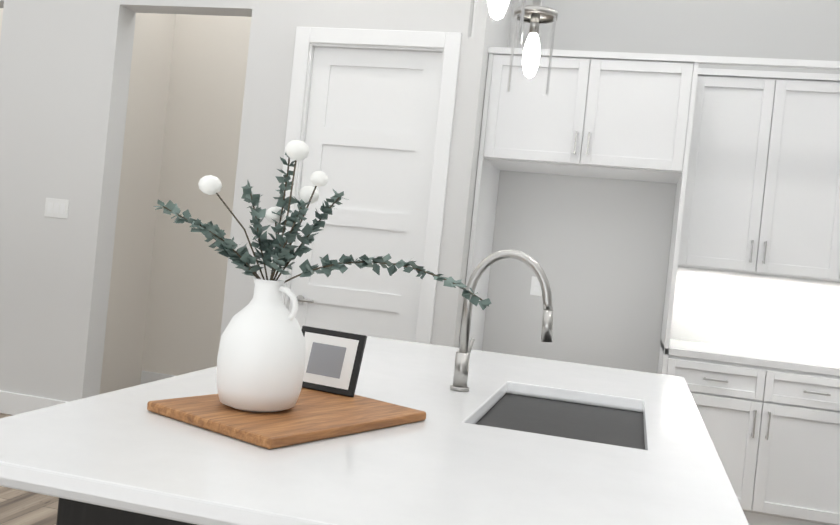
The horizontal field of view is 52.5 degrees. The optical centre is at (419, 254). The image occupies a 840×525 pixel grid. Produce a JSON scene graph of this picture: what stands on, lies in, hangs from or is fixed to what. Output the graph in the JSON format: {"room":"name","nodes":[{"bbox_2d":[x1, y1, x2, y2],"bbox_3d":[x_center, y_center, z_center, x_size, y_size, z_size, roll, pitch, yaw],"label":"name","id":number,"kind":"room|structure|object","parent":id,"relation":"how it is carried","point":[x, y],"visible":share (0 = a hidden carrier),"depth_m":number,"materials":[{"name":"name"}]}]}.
{"room":"kitchen","nodes":[
{"label":"kitchen","id":0,"kind":"room"},
{"bbox_2d":[0,413,58,524],"bbox_3d":[-4.676,0.878,2.566,15.700,0.050,11.800,6,1,14],"label":"floor","id":1,"kind":"structure","parent":0,"point":[19,507],"depth_m":3.80,"materials":[{"name":"brown wood"}]},
{"bbox_2d":[56,388,688,524],"bbox_3d":[0.179,0.895,2.348,1.134,0.890,2.274,6,1,14],"label":"kitchen island","id":2,"kind":"object","parent":1,"relation":"on","point":[67,514],"depth_m":1.37,"materials":[{"name":"black wood"}]},
{"bbox_2d":[0,336,748,524],"bbox_3d":[0.081,0.417,2.379,1.386,0.040,2.330,6,1,14],"label":"island countertop","id":3,"kind":"structure","parent":2,"relation":"on","point":[502,439],"depth_m":1.63,"materials":[{"name":"white stone"}]},
{"bbox_2d":[147,387,425,448],"bbox_3d":[-0.285,0.354,1.920,0.380,0.022,0.510,6,1,36],"label":"cutting board","id":4,"kind":"object","parent":3,"relation":"on","point":[312,415],"visible":0.79,"depth_m":1.81,"materials":[{"name":"brown wood"}]},
{"bbox_2d":[153,140,490,412],"bbox_3d":[-0.229,0.052,1.848,0.776,0.592,0.192,6,1,14],"label":"vase","id":5,"kind":"object","parent":4,"relation":"on","point":[261,357],"visible":1,"depth_m":1.83,"materials":[{"name":"white ceramic"}]},
{"bbox_2d":[301,326,366,396],"bbox_3d":[-0.234,0.269,2.154,0.190,0.155,0.013,6,-13,26],"label":"picture frame","id":6,"kind":"object","parent":4,"relation":"on","point":[333,360],"visible":0.83,"depth_m":2.14,"materials":[{"name":"black"}]},
{"bbox_2d":[449,249,553,392],"bbox_3d":[0.250,0.199,2.485,0.282,0.427,0.089,6,1,14],"label":"faucet","id":7,"kind":"object","parent":3,"relation":"on","point":[462,359],"depth_m":2.48,"materials":[{"name":"silver metal"}]},
{"bbox_2d":[465,47,700,374],"bbox_3d":[0.914,0.124,5.057,1.110,2.504,0.647,6,1,14],"label":"tall cabinet","id":8,"kind":"object","parent":1,"relation":"on","point":[609,115],"depth_m":4.76,"materials":[{"name":"white wood"}]},
{"bbox_2d":[661,255,839,502],"bbox_3d":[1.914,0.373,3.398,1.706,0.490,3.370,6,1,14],"label":"kitchen cabinet","id":9,"kind":"object","parent":1,"relation":"on","point":[754,343],"depth_m":4.58,"materials":[{"name":"white"}]},
{"bbox_2d":[733,487,839,524],"bbox_3d":[1.886,1.041,4.783,1.053,0.880,0.680,6,1,14],"label":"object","id":10,"kind":"object","parent":1,"relation":"on","point":[758,507],"depth_m":4.47,"materials":[{"name":"white"}]},
{"bbox_2d":[0,8,250,382],"bbox_3d":[-3.206,-0.863,7.024,7.690,3.600,0.120,6,1,14],"label":"wall","id":11,"kind":"structure","parent":0,"point":[201,140],"depth_m":6.59,"materials":[{"name":"paint"}]},
{"bbox_2d":[140,371,175,384],"bbox_3d":[-0.940,1.111,6.356,2.580,0.140,0.016,6,1,14],"label":"baseboard","id":12,"kind":"structure","parent":11,"relation":"attached to","point":[147,376],"depth_m":6.64,"materials":[{"name":"white wood"}]},
{"bbox_2d":[99,13,175,394],"bbox_3d":[-2.204,-0.752,6.131,0.100,3.600,1.120,6,1,14],"label":"wall","id":13,"kind":"structure","parent":0,"point":[138,197],"depth_m":6.40,"materials":[{"name":"paint"}]},
{"bbox_2d":[0,0,492,401],"bbox_3d":[-1.669,-0.688,5.325,4.100,3.600,0.180,6,1,14],"label":"wall","id":14,"kind":"structure","parent":0,"point":[65,67],"depth_m":5.34,"materials":[{"name":"paint"}]},
{"bbox_2d":[0,390,66,414],"bbox_3d":[-2.536,0.962,5.420,0.850,0.140,0.016,6,1,14],"label":"baseboard","id":15,"kind":"structure","parent":14,"relation":"attached to","point":[11,403],"depth_m":5.41,"materials":[{"name":"white wood"}]},
{"bbox_2d":[44,198,68,218],"bbox_3d":[-2.297,-0.290,5.380,0.170,0.120,0.008,6,1,14],"label":"light switch","id":16,"kind":"object","parent":14,"relation":"attached to","point":[56,208],"visible":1,"depth_m":5.38,"materials":[{"name":"white plastic"}]},
{"bbox_2d":[289,47,441,341],"bbox_3d":[-0.368,0.026,4.919,0.782,2.424,0.093,6,1,14],"label":"pantry door","id":17,"kind":"structure","parent":14,"relation":"in","point":[370,129],"depth_m":4.93,"materials":[{"name":"white wood"}]},
{"bbox_2d":[273,27,461,343],"bbox_3d":[-0.349,-0.019,4.974,0.990,2.540,0.198,6,1,14],"label":"door frame","id":18,"kind":"structure","parent":14,"relation":"attached to","point":[311,38],"depth_m":4.79,"materials":[{"name":"white wood"}]},
{"bbox_2d":[490,0,512,47],"bbox_3d":[0.348,-0.485,5.227,0.120,3.600,0.620,6,1,14],"label":"wall","id":19,"kind":"structure","parent":0,"point":[500,30],"depth_m":5.24,"materials":[{"name":"paint"}]},
{"bbox_2d":[482,0,839,372],"bbox_3d":[1.808,-0.338,5.239,2.960,3.600,0.120,6,1,14],"label":"wall","id":20,"kind":"structure","parent":0,"point":[597,250],"depth_m":5.33,"materials":[{"name":"paint"}]},
{"bbox_2d":[530,276,541,295],"bbox_3d":[0.744,0.206,5.433,0.075,0.120,0.007,6,1,14],"label":"outlet","id":21,"kind":"object","parent":20,"relation":"attached to","point":[535,289],"visible":0.79,"depth_m":5.43,"materials":[{"name":"white plastic"}]},
{"bbox_2d":[681,55,839,266],"bbox_3d":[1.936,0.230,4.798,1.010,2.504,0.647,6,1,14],"label":"wall cabinet","id":22,"kind":"object","parent":20,"relation":"attached to","point":[747,162],"depth_m":4.78,"materials":[{"name":"white wood"}]},
{"bbox_3d":[-4.311,-2.754,2.521,15.700,0.050,11.800,6,1,14],"label":"ceiling","id":23,"kind":"structure","parent":0,"visible":0},
{"bbox_2d":[467,0,525,46],"bbox_3d":[0.288,-1.420,2.335,0.158,1.680,0.158,6,1,14],"label":"pendant light","id":24,"kind":"object","parent":23,"relation":"hanging from","point":[497,9],"visible":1,"depth_m":2.32,"materials":[{"name":"clear glass"}]},
{"bbox_2d":[507,0,557,95],"bbox_3d":[0.472,-1.411,3.063,0.158,1.680,0.158,6,1,14],"label":"pendant light","id":25,"kind":"object","parent":23,"relation":"hanging from","point":[536,14],"visible":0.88,"depth_m":3.05,"materials":[{"name":"clear glass"}]}
]}

